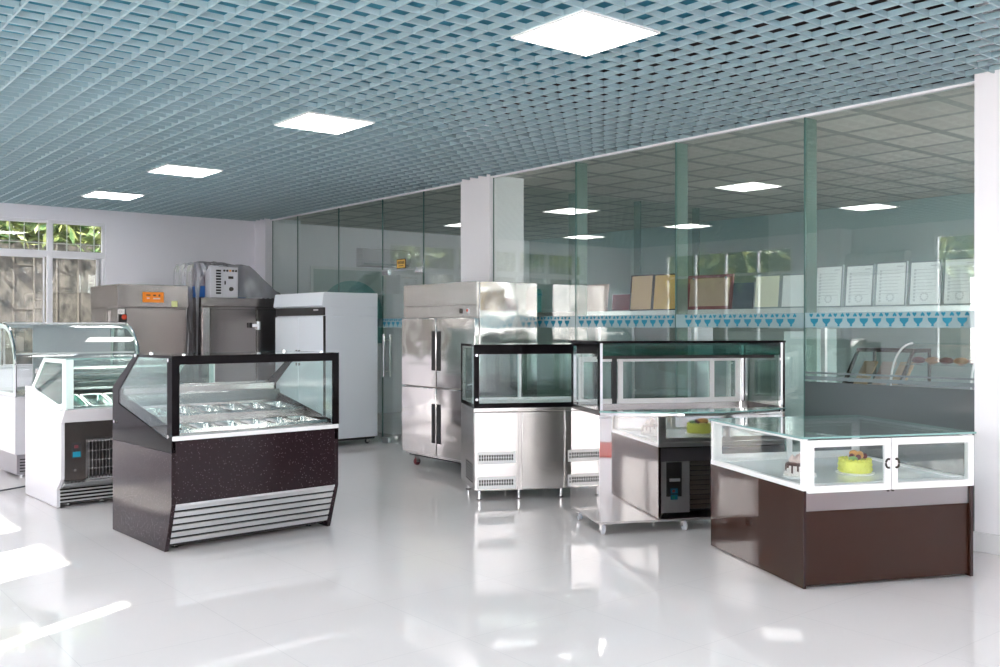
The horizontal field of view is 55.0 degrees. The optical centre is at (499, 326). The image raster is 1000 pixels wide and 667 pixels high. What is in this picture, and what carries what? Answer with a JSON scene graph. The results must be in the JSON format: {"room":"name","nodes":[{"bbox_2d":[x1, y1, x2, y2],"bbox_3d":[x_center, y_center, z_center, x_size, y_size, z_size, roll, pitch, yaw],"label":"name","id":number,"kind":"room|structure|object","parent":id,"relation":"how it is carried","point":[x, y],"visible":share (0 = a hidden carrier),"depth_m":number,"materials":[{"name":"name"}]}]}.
{"room":"refrigeration equipment showroom","nodes":[
{"label":"refrigeration equipment showroom","id":0,"kind":"room"},
{"bbox_2d":[0,203,529,412],"bbox_3d":[-5.160,-0.560,14.859,15.000,4.200,0.220,0,0,-39],"label":"wall","id":1,"kind":"structure","parent":0,"point":[140,248],"depth_m":15.44,"materials":[{"name":"white paint"}]},
{"bbox_2d":[0,217,104,369],"bbox_3d":[-7.794,-0.470,12.718,4.910,2.120,0.164,0,0,-39],"label":"window","id":2,"kind":"structure","parent":1,"relation":"in","point":[48,253],"depth_m":13.73,"materials":[{"name":"white paint"}]},
{"bbox_2d":[255,218,300,293],"bbox_3d":[-3.634,-0.460,15.690,0.620,4.000,0.400,0,0,-39],"label":"column","id":3,"kind":"structure","parent":1,"relation":"attached to","point":[284,231],"depth_m":15.53,"materials":[{"name":"white paint"}]},
{"bbox_2d":[310,266,385,345],"bbox_3d":[-2.627,-0.350,16.737,1.500,1.380,0.028,0,0,-39],"label":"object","id":4,"kind":"object","parent":1,"relation":"attached to","point":[322,278],"visible":0.48,"depth_m":16.77,"materials":[{"name":"clear glass"}]},
{"bbox_2d":[327,281,381,342],"bbox_3d":[-2.599,-0.255,16.758,1.270,1.110,0.006,0,0,-39],"label":"print","id":5,"kind":"object","parent":4,"relation":"attached to","point":[332,286],"depth_m":16.90,"materials":[{"name":"teal"}]},
{"bbox_2d":[356,248,410,268],"bbox_3d":[-2.062,-1.225,17.071,1.000,0.330,0.220,0,0,-39],"label":"air conditioner","id":6,"kind":"object","parent":1,"relation":"attached to","point":[365,257],"visible":1,"depth_m":16.92,"materials":[{"name":"white plastic"}]},
{"bbox_2d":[0,0,838,131],"bbox_3d":[0.930,-2.110,7.296,15.000,0.300,19.600,0,0,-39],"label":"ceiling slab","id":7,"kind":"structure","parent":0,"point":[454,2],"depth_m":6.73,"materials":[{"name":"teal"}]},
{"bbox_2d":[461,125,523,282],"bbox_3d":[-0.094,-0.460,11.319,0.510,4.000,0.550,0,0,-39],"label":"column","id":8,"kind":"structure","parent":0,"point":[476,193],"depth_m":11.13,"materials":[{"name":"white paint"}]},
{"bbox_2d":[0,0,999,220],"bbox_3d":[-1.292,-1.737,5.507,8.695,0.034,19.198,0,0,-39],"label":"ceiling","id":9,"kind":"structure","parent":0,"point":[62,147],"depth_m":7.01,"materials":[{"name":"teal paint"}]},
{"bbox_2d":[81,190,144,199],"bbox_3d":[-5.050,-1.723,12.526,0.618,0.030,0.618,0,0,-39],"label":"recessed light","id":10,"kind":"object","parent":9,"relation":"in","point":[94,194],"visible":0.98,"depth_m":12.50,"materials":[{"name":"white plastic"}]},
{"bbox_2d":[147,164,222,177],"bbox_3d":[-3.465,-1.723,10.557,0.618,0.030,0.618,0,0,-39],"label":"recessed light","id":11,"kind":"object","parent":9,"relation":"in","point":[170,169],"visible":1,"depth_m":10.50,"materials":[{"name":"white plastic"}]},
{"bbox_2d":[274,111,374,134],"bbox_3d":[-1.483,-1.723,8.096,0.618,0.030,0.618,0,0,-39],"label":"recessed light","id":12,"kind":"object","parent":9,"relation":"in","point":[310,121],"visible":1,"depth_m":8.07,"materials":[{"name":"white plastic"}]},
{"bbox_2d":[511,9,659,56],"bbox_3d":[0.499,-1.723,5.635,0.618,0.030,0.618,0,0,-39],"label":"recessed light","id":13,"kind":"object","parent":9,"relation":"in","point":[583,32],"visible":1,"depth_m":5.60,"materials":[{"name":"white plastic"}]},
{"bbox_2d":[0,412,999,666],"bbox_3d":[0.930,1.600,7.296,15.000,0.120,19.600,0,0,-39],"label":"floor","id":14,"kind":"structure","parent":0,"point":[409,568],"depth_m":5.45,"materials":[{"name":"tile"}]},
{"bbox_2d":[0,322,139,476],"bbox_3d":[-4.741,0.746,10.489,1.274,1.588,0.961,0,0,-41],"label":"display case","id":15,"kind":"object","parent":14,"relation":"on","point":[49,340],"visible":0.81,"depth_m":10.59,"materials":[{"name":"grey metal"}]},
{"bbox_2d":[0,350,113,353],"bbox_3d":[-4.735,0.276,10.482,1.224,0.008,0.680,0,0,-41],"label":"glass shelf","id":16,"kind":"object","parent":15,"relation":"attached to","point":[110,351],"depth_m":10.24,"materials":[{"name":"clear glass"}]},
{"bbox_2d":[25,355,214,507],"bbox_3d":[-3.494,0.899,8.825,1.300,1.281,1.192,0,0,-41],"label":"display case","id":17,"kind":"object","parent":14,"relation":"on","point":[69,448],"depth_m":8.30,"materials":[{"name":"white metal"}]},
{"bbox_2d":[74,394,88,406],"bbox_3d":[-3.710,0.690,8.310,0.192,0.189,0.336,0,0,-41],"label":"pan","id":18,"kind":"object","parent":17,"relation":"on","point":[78,401],"visible":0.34,"depth_m":8.40,"materials":[{"name":"silver metal"}]},
{"bbox_2d":[61,474,112,488],"bbox_3d":[-3.311,1.340,8.614,1.240,0.080,0.370,0,0,-41],"label":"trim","id":19,"kind":"structure","parent":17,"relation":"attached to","point":[95,481],"depth_m":8.25,"materials":[{"name":"silver metal"}]},
{"bbox_2d":[80,393,112,405],"bbox_3d":[-3.555,0.690,8.445,0.192,0.189,0.336,0,0,-41],"label":"pan","id":20,"kind":"object","parent":17,"relation":"on","point":[97,399],"visible":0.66,"depth_m":8.54,"materials":[{"name":"silver metal"}]},
{"bbox_2d":[86,438,112,480],"bbox_3d":[-3.131,1.135,8.529,1.060,0.350,0.015,0,0,-41],"label":"grille","id":21,"kind":"object","parent":17,"relation":"attached to","point":[104,478],"depth_m":8.25,"materials":[{"name":"silver metal"}]},
{"bbox_2d":[90,284,187,378],"bbox_3d":[-4.769,0.500,12.697,0.903,2.080,1.218,0,0,-39],"label":"tall cabinet","id":22,"kind":"object","parent":14,"relation":"on","point":[157,314],"visible":0.52,"depth_m":12.28,"materials":[{"name":"grey metal"}]},
{"bbox_2d":[113,350,338,551],"bbox_3d":[-2.078,0.862,7.290,1.328,1.356,1.118,0,0,-42],"label":"display case","id":23,"kind":"object","parent":14,"relation":"on","point":[228,481],"depth_m":6.95,"materials":[{"name":"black metal"}]},
{"bbox_2d":[144,408,166,414],"bbox_3d":[-2.520,0.674,7.038,0.192,0.136,0.330,0,0,-41],"label":"pan","id":24,"kind":"object","parent":23,"relation":"in","point":[154,411],"visible":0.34,"depth_m":7.17,"materials":[{"name":"silver metal"}]},
{"bbox_2d":[163,406,202,413],"bbox_3d":[-2.371,0.674,7.170,0.192,0.136,0.330,0,0,-41],"label":"pan","id":25,"kind":"object","parent":23,"relation":"in","point":[183,409],"visible":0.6,"depth_m":7.28,"materials":[{"name":"silver metal"}]},
{"bbox_2d":[184,422,222,428],"bbox_3d":[-2.112,0.764,6.878,0.192,0.136,0.330,0,0,-41],"label":"pan","id":26,"kind":"object","parent":23,"relation":"in","point":[197,425],"visible":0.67,"depth_m":6.99,"materials":[{"name":"silver metal"}]},
{"bbox_2d":[188,405,227,411],"bbox_3d":[-2.222,0.674,7.302,0.192,0.136,0.330,0,0,-41],"label":"pan","id":27,"kind":"object","parent":23,"relation":"in","point":[205,408],"visible":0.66,"depth_m":7.41,"materials":[{"name":"silver metal"}]},
{"bbox_2d":[211,420,247,426],"bbox_3d":[-1.963,0.764,7.010,0.192,0.136,0.330,0,0,-41],"label":"pan","id":28,"kind":"object","parent":23,"relation":"in","point":[225,423],"visible":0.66,"depth_m":7.13,"materials":[{"name":"silver metal"}]},
{"bbox_2d":[213,404,251,410],"bbox_3d":[-2.073,0.674,7.434,0.192,0.136,0.330,0,0,-41],"label":"pan","id":29,"kind":"object","parent":23,"relation":"in","point":[229,407],"visible":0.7,"depth_m":7.54,"materials":[{"name":"silver metal"}]},
{"bbox_2d":[170,485,334,543],"bbox_3d":[-1.760,1.341,6.931,1.240,0.286,0.123,0,0,-41],"label":"grille","id":30,"kind":"object","parent":23,"relation":"attached to","point":[216,516],"depth_m":6.89,"materials":[{"name":"silver metal"}]},
{"bbox_2d":[235,418,271,424],"bbox_3d":[-1.814,0.764,7.142,0.192,0.136,0.330,0,0,-41],"label":"pan","id":31,"kind":"object","parent":23,"relation":"in","point":[255,420],"visible":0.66,"depth_m":7.25,"materials":[{"name":"silver metal"}]},
{"bbox_2d":[236,402,275,408],"bbox_3d":[-1.923,0.674,7.566,0.192,0.136,0.330,0,0,-41],"label":"pan","id":32,"kind":"object","parent":23,"relation":"in","point":[254,405],"visible":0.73,"depth_m":7.67,"materials":[{"name":"silver metal"}]},
{"bbox_2d":[260,417,294,422],"bbox_3d":[-1.665,0.764,7.274,0.192,0.136,0.330,0,0,-41],"label":"pan","id":33,"kind":"object","parent":23,"relation":"in","point":[269,419],"visible":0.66,"depth_m":7.39,"materials":[{"name":"silver metal"}]},
{"bbox_2d":[259,401,296,407],"bbox_3d":[-1.774,0.674,7.698,0.192,0.136,0.330,0,0,-41],"label":"pan","id":34,"kind":"object","parent":23,"relation":"in","point":[277,404],"visible":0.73,"depth_m":7.80,"materials":[{"name":"silver metal"}]},
{"bbox_2d":[284,415,319,420],"bbox_3d":[-1.516,0.764,7.406,0.192,0.136,0.330,0,0,-41],"label":"pan","id":35,"kind":"object","parent":23,"relation":"in","point":[298,417],"visible":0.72,"depth_m":7.52,"materials":[{"name":"silver metal"}]},
{"bbox_2d":[193,297,276,381],"bbox_3d":[-3.885,0.570,13.643,1.150,1.940,1.095,0,0,-39],"label":"refrigerator","id":36,"kind":"object","parent":14,"relation":"on","point":[224,324],"visible":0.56,"depth_m":13.21,"materials":[{"name":"grey metal"}]},
{"bbox_2d":[192,266,239,297],"bbox_3d":[-3.989,-0.618,13.504,0.745,0.435,0.520,0,0,-39],"label":"machine","id":37,"kind":"object","parent":36,"relation":"on","point":[202,286],"visible":0.16,"depth_m":13.14,"materials":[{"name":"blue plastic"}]},
{"bbox_2d":[192,269,204,285],"bbox_3d":[-4.006,-0.690,13.490,0.660,0.260,0.480,0,0,-39],"label":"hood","id":38,"kind":"object","parent":37,"relation":"attached to","point":[203,279],"depth_m":13.15,"materials":[{"name":"grey"}]},
{"bbox_2d":[173,261,280,352],"bbox_3d":[-3.798,0.191,13.571,1.369,2.198,0.852,0,0,-39],"label":"plastic cover","id":39,"kind":"object","parent":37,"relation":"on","point":[251,284],"visible":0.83,"depth_m":13.30,"materials":[{"name":"clear plastic"}]},
{"bbox_2d":[205,266,237,297],"bbox_3d":[-3.818,-0.610,13.177,0.400,0.420,0.205,0,0,-39],"label":"control box","id":40,"kind":"object","parent":36,"relation":"on","point":[220,282],"visible":0.92,"depth_m":13.10,"materials":[{"name":"white metal"}]},
{"bbox_2d":[205,266,221,297],"bbox_3d":[-3.914,-0.610,13.113,0.170,0.420,0.184,0,0,-39],"label":"vent","id":41,"kind":"object","parent":40,"relation":"attached to","point":[213,275],"depth_m":13.04,"materials":[{"name":"white metal"}]},
{"bbox_2d":[273,292,377,442],"bbox_3d":[-2.374,0.547,12.975,0.824,1.984,1.390,0,0,-39],"label":"freezer","id":42,"kind":"object","parent":14,"relation":"on","point":[345,324],"visible":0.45,"depth_m":12.50,"materials":[{"name":"white metal"}]},
{"bbox_2d":[402,281,536,464],"bbox_3d":[-0.357,0.537,10.471,0.836,2.004,1.360,0,0,-39],"label":"refrigerator","id":43,"kind":"object","parent":14,"relation":"on","point":[439,317],"visible":0.75,"depth_m":10.10,"materials":[{"name":"silver metal"}]},
{"bbox_2d":[461,343,596,500],"bbox_3d":[0.255,0.848,8.909,1.138,1.385,0.734,0,0,-11],"label":"display case","id":44,"kind":"object","parent":14,"relation":"on","point":[519,443],"depth_m":8.56,"materials":[{"name":"silver metal"}]},
{"bbox_2d":[477,476,515,488],"bbox_3d":[-0.030,1.377,8.491,0.345,0.105,0.006,0,0,-12],"label":"vent","id":45,"kind":"object","parent":44,"relation":"attached to","point":[483,482],"depth_m":8.49,"materials":[{"name":"silver metal"}]},
{"bbox_2d":[477,451,515,463],"bbox_3d":[-0.030,1.157,8.491,0.345,0.105,0.006,0,0,-12],"label":"vent","id":46,"kind":"object","parent":44,"relation":"attached to","point":[483,457],"depth_m":8.49,"materials":[{"name":"silver metal"}]},
{"bbox_2d":[461,402,570,411],"bbox_3d":[0.254,0.733,8.914,1.138,0.035,0.724,0,0,-12],"label":"countertop","id":47,"kind":"structure","parent":44,"relation":"on","point":[462,404],"depth_m":8.54,"materials":[{"name":"silver metal"}]},
{"bbox_2d":[493,162,575,339],"bbox_3d":[0.353,-0.083,10.433,0.018,3.239,1.368,0,0,-39],"label":"window","id":48,"kind":"structure","parent":14,"relation":"on","point":[542,321],"depth_m":10.08,"materials":[{"name":"clear glass"}]},
{"bbox_2d":[537,317,569,325],"bbox_3d":[0.328,-0.059,10.451,0.001,0.105,1.282,0,0,-39],"label":"print","id":49,"kind":"object","parent":48,"relation":"attached to","point":[541,321],"depth_m":10.15,"materials":[{"name":"teal"}]},
{"bbox_2d":[569,193,574,395],"bbox_3d":[0.932,-0.090,12.395,0.016,3.260,0.120,0,0,-39],"label":"trim","id":50,"kind":"structure","parent":14,"relation":"on","point":[571,196],"depth_m":12.39,"materials":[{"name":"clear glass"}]},
{"bbox_2d":[577,162,586,398],"bbox_3d":[0.849,-0.081,9.953,0.143,3.242,0.016,0,0,-39],"label":"trim","id":51,"kind":"structure","parent":14,"relation":"on","point":[581,167],"depth_m":9.95,"materials":[{"name":"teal glass"}]},
{"bbox_2d":[576,142,675,397],"bbox_3d":[1.203,-0.083,9.378,0.018,3.239,1.338,0,0,-39],"label":"window","id":52,"kind":"structure","parent":14,"relation":"on","point":[604,321],"depth_m":9.29,"materials":[{"name":"clear glass"}]},
{"bbox_2d":[578,315,673,325],"bbox_3d":[1.208,-0.059,9.358,0.001,0.105,1.282,0,0,-39],"label":"print","id":53,"kind":"object","parent":52,"relation":"attached to","point":[604,320],"depth_m":9.32,"materials":[{"name":"teal"}]},
{"bbox_2d":[632,309,712,397],"bbox_3d":[2.128,0.640,11.984,0.654,1.800,0.800,0,0,-39],"label":"fridge","id":54,"kind":"object","parent":14,"relation":"on","point":[650,379],"visible":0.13,"depth_m":11.80,"materials":[{"name":"white metal"}]},
{"bbox_2d":[571,339,785,533],"bbox_3d":[1.414,0.822,7.441,1.520,1.435,0.941,0,0,-13],"label":"display case","id":55,"kind":"object","parent":14,"relation":"on","point":[634,460],"visible":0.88,"depth_m":7.22,"materials":[{"name":"silver metal"}]},
{"bbox_2d":[571,405,784,417],"bbox_3d":[1.385,0.660,7.563,1.510,0.020,0.680,0,0,-13],"label":"countertop","id":56,"kind":"structure","parent":55,"relation":"on","point":[693,406],"depth_m":7.66,"materials":[{"name":"white mirror"}]},
{"bbox_2d":[603,355,773,358],"bbox_3d":[1.435,0.228,7.354,1.450,0.025,0.030,0,0,-13],"label":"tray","id":57,"kind":"object","parent":55,"relation":"on","point":[675,356],"depth_m":7.34,"materials":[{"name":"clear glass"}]},
{"bbox_2d":[603,409,780,415],"bbox_3d":[1.481,0.642,7.154,1.470,0.016,0.200,0,0,-13],"label":"tray","id":58,"kind":"object","parent":55,"relation":"on","point":[750,412],"depth_m":7.11,"materials":[{"name":"silver metal"}]},
{"bbox_2d":[677,143,687,397],"bbox_3d":[1.690,-0.081,8.909,0.143,3.242,0.016,0,0,-39],"label":"trim","id":59,"kind":"structure","parent":14,"relation":"on","point":[682,149],"depth_m":8.90,"materials":[{"name":"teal glass"}]},
{"bbox_2d":[676,117,804,415],"bbox_3d":[2.049,-0.083,8.326,0.018,3.239,1.358,0,0,-39],"label":"window","id":60,"kind":"structure","parent":14,"relation":"on","point":[756,320],"depth_m":8.25,"materials":[{"name":"clear glass"}]},
{"bbox_2d":[685,314,795,325],"bbox_3d":[2.055,-0.059,8.306,0.001,0.105,1.174,0,0,-39],"label":"print","id":61,"kind":"object","parent":60,"relation":"attached to","point":[690,319],"depth_m":8.28,"materials":[{"name":"teal"}]},
{"bbox_2d":[537,305,973,396],"bbox_3d":[1.846,0.690,9.061,0.240,1.700,5.400,0,0,-39],"label":"ledge","id":62,"kind":"object","parent":14,"relation":"on","point":[936,307],"visible":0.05,"depth_m":8.22,"materials":[{"name":"silver metal"}]},
{"bbox_2d":[537,289,541,312],"bbox_3d":[0.353,-0.300,10.915,0.248,0.280,0.248,0,0,-39],"label":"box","id":63,"kind":"object","parent":62,"relation":"on","point":[539,293],"visible":0.24,"depth_m":10.84,"materials":[{"name":"teal"}]},
{"bbox_2d":[587,284,608,311],"bbox_3d":[0.962,-0.302,10.060,0.048,0.280,0.463,0,0,-39],"label":"plaque","id":64,"kind":"object","parent":62,"relation":"on","point":[597,295],"visible":0.65,"depth_m":9.98,"materials":[{"name":"beige"}]},
{"bbox_2d":[611,293,630,310],"bbox_3d":[1.232,-0.249,9.718,0.037,0.174,0.265,0,0,-39],"label":"plaque","id":65,"kind":"object","parent":62,"relation":"on","point":[620,302],"visible":1,"depth_m":9.72,"materials":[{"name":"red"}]},
{"bbox_2d":[629,274,654,310],"bbox_3d":[1.406,-0.339,9.515,0.056,0.355,0.298,0,0,-39],"label":"plaque","id":66,"kind":"object","parent":62,"relation":"on","point":[642,286],"visible":1,"depth_m":9.51,"materials":[{"name":"brown"}]},
{"bbox_2d":[652,273,674,309],"bbox_3d":[1.601,-0.338,9.273,0.055,0.351,0.304,0,0,-39],"label":"plaque","id":67,"kind":"object","parent":62,"relation":"on","point":[664,284],"visible":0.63,"depth_m":9.28,"materials":[{"name":"brown"}]},
{"bbox_2d":[688,274,734,309],"bbox_3d":[1.935,-0.322,8.856,0.052,0.319,0.520,0,0,-39],"label":"plaque","id":68,"kind":"object","parent":62,"relation":"on","point":[705,292],"visible":0.97,"depth_m":8.84,"materials":[{"name":"red"}]},
{"bbox_2d":[732,282,754,308],"bbox_3d":[2.169,-0.278,8.558,0.043,0.232,0.216,0,0,-39],"label":"plaque","id":69,"kind":"object","parent":62,"relation":"on","point":[743,293],"visible":1,"depth_m":8.55,"materials":[{"name":"blue"}]},
{"bbox_2d":[753,274,781,308],"bbox_3d":[2.330,-0.308,8.363,0.049,0.293,0.268,0,0,-39],"label":"certificate","id":70,"kind":"object","parent":62,"relation":"on","point":[767,288],"visible":1,"depth_m":8.36,"materials":[{"name":"grey"}]},
{"bbox_2d":[780,273,803,307],"bbox_3d":[2.498,-0.307,8.155,0.049,0.290,0.245,0,0,-39],"label":"certificate","id":71,"kind":"object","parent":62,"relation":"on","point":[792,285],"visible":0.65,"depth_m":8.16,"materials":[{"name":"grey paper"}]},
{"bbox_2d":[817,265,844,306],"bbox_3d":[2.708,-0.333,7.897,0.054,0.341,0.248,0,0,-39],"label":"certificate","id":72,"kind":"object","parent":62,"relation":"on","point":[830,279],"visible":0.97,"depth_m":7.88,"materials":[{"name":"grey paper"}]},
{"bbox_2d":[844,264,875,306],"bbox_3d":[2.879,-0.330,7.685,0.054,0.336,0.244,0,0,-39],"label":"certificate","id":73,"kind":"object","parent":62,"relation":"on","point":[860,279],"visible":1,"depth_m":7.68,"materials":[{"name":"grey paper"}]},
{"bbox_2d":[874,261,908,305],"bbox_3d":[3.046,-0.335,7.477,0.055,0.346,0.256,0,0,-39],"label":"certificate","id":74,"kind":"object","parent":62,"relation":"on","point":[891,280],"visible":1,"depth_m":7.47,"materials":[{"name":"grey paper"}]},
{"bbox_2d":[908,260,942,305],"bbox_3d":[3.217,-0.331,7.265,0.054,0.339,0.241,0,0,-39],"label":"certificate","id":75,"kind":"object","parent":62,"relation":"on","point":[925,278],"visible":1,"depth_m":7.26,"materials":[{"name":"grey paper"}]},
{"bbox_2d":[942,257,973,304],"bbox_3d":[3.385,-0.335,7.056,0.055,0.346,0.250,0,0,-39],"label":"certificate","id":76,"kind":"object","parent":62,"relation":"on","point":[958,277],"visible":0.95,"depth_m":7.06,"materials":[{"name":"grey paper"}]},
{"bbox_2d":[726,331,819,451],"bbox_3d":[2.558,0.790,9.057,0.654,1.500,0.620,0,0,-39],"label":"glass partition","id":77,"kind":"object","parent":14,"relation":"on","point":[761,374],"visible":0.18,"depth_m":8.80,"materials":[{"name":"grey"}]},
{"bbox_2d":[752,329,836,382],"bbox_3d":[3.225,0.780,10.621,0.654,1.520,0.700,0,0,-39],"label":"fridge","id":78,"kind":"object","parent":14,"relation":"on","point":[831,333],"visible":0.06,"depth_m":10.49,"materials":[{"name":"grey metal"}]},
{"bbox_2d":[806,118,816,381],"bbox_3d":[2.542,-0.081,7.850,0.143,3.242,0.016,0,0,-39],"label":"trim","id":79,"kind":"structure","parent":14,"relation":"on","point":[811,124],"depth_m":7.84,"materials":[{"name":"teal glass"}]},
{"bbox_2d":[708,415,975,588],"bbox_3d":[2.200,1.092,6.323,1.203,0.895,1.214,0,0,-15],"label":"display case","id":80,"kind":"object","parent":14,"relation":"on","point":[901,520],"visible":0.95,"depth_m":5.86,"materials":[{"name":"brown laminate"},{"name":"glass"},{"name":"white painted metal"}]},
{"bbox_2d":[783,453,816,478],"bbox_3d":[1.901,0.874,6.087,0.208,0.145,0.208,0,0,-39],"label":"cake","id":81,"kind":"object","parent":80,"relation":"on","point":[792,467],"visible":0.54,"depth_m":6.04,"materials":[{"name":"white food"}]},
{"bbox_2d":[835,450,874,475],"bbox_3d":[2.300,0.874,6.221,0.244,0.144,0.244,0,0,-39],"label":"cake","id":82,"kind":"object","parent":80,"relation":"on","point":[857,463],"visible":1,"depth_m":6.15,"materials":[{"name":"yellow food"}]},
{"bbox_2d":[842,348,930,384],"bbox_3d":[3.713,0.872,9.191,0.688,1.336,0.580,0,0,-39],"label":"display case","id":83,"kind":"object","parent":14,"relation":"on","point":[868,367],"visible":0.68,"depth_m":9.15,"materials":[{"name":"grey metal"}]},
{"bbox_2d":[890,342,973,389],"bbox_3d":[3.716,0.836,7.974,0.609,1.409,0.682,0,0,-39],"label":"display case","id":84,"kind":"object","parent":14,"relation":"on","point":[923,343],"visible":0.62,"depth_m":7.99,"materials":[{"name":"grey metal"}]},
{"bbox_2d":[925,357,938,363],"bbox_3d":[3.638,0.281,8.078,0.105,0.060,0.121,0,0,-39],"label":"bread roll","id":85,"kind":"object","parent":84,"relation":"on","point":[931,360],"visible":0.99,"depth_m":8.04,"materials":[{"name":"brown food"}]},
{"bbox_2d":[908,363,971,366],"bbox_3d":[3.747,0.316,7.999,0.430,0.008,0.640,0,0,-39],"label":"shelf","id":86,"kind":"object","parent":84,"relation":"attached to","point":[920,364],"depth_m":7.99,"materials":[{"name":"clear glass"}]},
{"bbox_2d":[939,357,953,363],"bbox_3d":[3.714,0.281,7.984,0.105,0.060,0.121,0,0,-39],"label":"bread roll","id":87,"kind":"object","parent":84,"relation":"on","point":[946,360],"visible":1,"depth_m":7.95,"materials":[{"name":"red food"}]},
{"bbox_2d":[953,358,967,364],"bbox_3d":[3.789,0.281,7.891,0.105,0.060,0.121,0,0,-39],"label":"bread roll","id":88,"kind":"object","parent":84,"relation":"on","point":[961,361],"visible":1,"depth_m":7.86,"materials":[{"name":"brown food"}]},
{"bbox_2d":[284,86,973,240],"bbox_3d":[2.945,-1.770,12.064,5.880,0.060,14.300,0,0,-39],"label":"ceiling","id":89,"kind":"structure","parent":0,"point":[919,147],"depth_m":11.25,"materials":[{"name":"tile"}]},
{"bbox_2d":[392,0,926,137],"bbox_3d":[-0.720,-2.410,10.557,1.720,0.100,12.450,0,0,-39],"label":"ceiling slab","id":90,"kind":"structure","parent":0,"point":[839,1],"depth_m":7.93,"materials":[{"name":"grey"}]},
{"bbox_2d":[530,193,973,398],"bbox_3d":[5.157,-0.160,13.845,0.200,3.400,14.300,0,0,-39],"label":"wall","id":91,"kind":"structure","parent":0,"point":[942,227],"depth_m":14.67,"materials":[{"name":"grey"}]},
{"bbox_2d":[974,2,999,534],"bbox_3d":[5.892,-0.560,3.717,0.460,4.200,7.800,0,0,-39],"label":"column","id":92,"kind":"structure","parent":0,"point":[986,84],"depth_m":6.55,"materials":[{"name":"white paint"}]},
{"bbox_2d":[271,81,973,220],"bbox_3d":[-0.144,-1.713,11.054,0.049,0.022,11.200,0,0,-39],"label":"trim","id":93,"kind":"structure","parent":92,"relation":"attached to","point":[967,84],"depth_m":8.58,"materials":[{"name":"white paint"}]},
{"bbox_2d":[805,117,973,530],"bbox_3d":[2.918,-0.083,7.247,0.018,3.239,1.408,0,0,-39],"label":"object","id":94,"kind":"structure","parent":92,"relation":"in","point":[941,407],"depth_m":7.15,"materials":[{"name":"clear glass"}]},
{"bbox_2d":[809,312,968,325],"bbox_3d":[2.901,-0.059,7.255,0.001,0.105,1.282,0,0,-39],"label":"print","id":95,"kind":"object","parent":94,"relation":"attached to","point":[832,318],"depth_m":7.22,"materials":[{"name":"teal"}]},
{"bbox_2d":[973,531,999,555],"bbox_3d":[5.643,1.472,3.648,0.014,0.135,7.605,0,0,-39],"label":"baseboard","id":96,"kind":"structure","parent":92,"relation":"attached to","point":[988,543],"depth_m":6.53,"materials":[{"name":"white tile"}]},
{"label":"outside","id":97,"kind":"structure","parent":0,"visible":0},
{"bbox_3d":[0.000,1.815,0.000,120.000,0.250,120.000,0,0,-39],"label":"ground","id":98,"kind":"structure","parent":97,"visible":0},
{"bbox_2d":[0,239,100,365],"bbox_3d":[-8.247,0.140,10.242,28.000,3.100,8.500,0,0,-39],"label":"wall","id":99,"kind":"structure","parent":98,"relation":"on","point":[67,268],"depth_m":15.66,"materials":[{"name":"concrete"}]},
{"bbox_2d":[0,220,100,251],"bbox_3d":[-7.863,-2.819,11.704,16.233,4.099,10.433,0,0,-41],"label":"foliage","id":100,"kind":"object","parent":99,"relation":"on","point":[16,228],"visible":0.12,"depth_m":15.85,"materials":[{"name":"green plant"}]},
{"bbox_2d":[12,240,98,337],"bbox_3d":[-6.973,0.115,16.201,19.514,3.050,0.015,0,0,-39],"label":"trim","id":101,"kind":"structure","parent":99,"relation":"attached to","point":[13,264],"depth_m":15.88,"materials":[{"name":"white metal"}]},
{"bbox_2d":[297,209,331,293],"bbox_3d":[-2.706,-0.083,14.235,0.014,3.239,1.268,0,0,-39],"label":"window","id":102,"kind":"structure","parent":99,"relation":"in","point":[331,209],"depth_m":14.72,"materials":[{"name":"clear glass"}]},
{"bbox_2d":[338,200,381,441],"bbox_3d":[-1.939,-0.083,13.280,0.018,3.239,1.178,0,0,-39],"label":"window","id":103,"kind":"structure","parent":99,"relation":"in","point":[379,319],"depth_m":13.73,"materials":[{"name":"clear glass"}]},
{"bbox_2d":[382,192,419,270],"bbox_3d":[-1.264,-1.222,12.444,0.014,0.959,0.968,0,0,-39],"label":"window","id":104,"kind":"structure","parent":99,"relation":"in","point":[419,192],"depth_m":12.81,"materials":[{"name":"clear glass"}]},
{"bbox_2d":[397,259,405,268],"bbox_3d":[-1.282,-0.820,12.448,0.010,0.124,0.210,0,0,-39],"label":"door sign","id":105,"kind":"object","parent":104,"relation":"attached to","point":[401,263],"visible":1,"depth_m":12.44,"materials":[{"name":"brown"}]},
{"bbox_2d":[382,267,424,444],"bbox_3d":[-1.264,0.388,12.444,0.130,2.296,0.966,0,0,-39],"label":"door","id":106,"kind":"structure","parent":104,"relation":"attached to","point":[386,322],"depth_m":12.72,"materials":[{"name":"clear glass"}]},
{"bbox_2d":[383,319,401,326],"bbox_3d":[-1.298,-0.059,12.470,0.001,0.105,0.850,0,0,-39],"label":"print","id":107,"kind":"object","parent":106,"relation":"attached to","point":[386,322],"depth_m":12.61,"materials":[{"name":"teal"}]},
{"bbox_2d":[423,184,459,283],"bbox_3d":[-0.698,-0.083,11.738,0.018,3.239,0.838,0,0,-39],"label":"window","id":108,"kind":"structure","parent":99,"relation":"in","point":[459,184],"depth_m":12.06,"materials":[{"name":"clear glass"}]},
{"bbox_2d":[634,201,640,274],"bbox_3d":[1.883,-0.090,13.161,0.016,3.260,0.120,0,0,-39],"label":"trim","id":109,"kind":"structure","parent":99,"relation":"attached to","point":[637,205],"depth_m":13.15,"materials":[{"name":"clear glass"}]},
{"bbox_2d":[692,208,698,275],"bbox_3d":[2.841,-0.090,13.932,0.016,3.260,0.120,0,0,-39],"label":"trim","id":110,"kind":"structure","parent":99,"relation":"attached to","point":[695,212],"depth_m":13.93,"materials":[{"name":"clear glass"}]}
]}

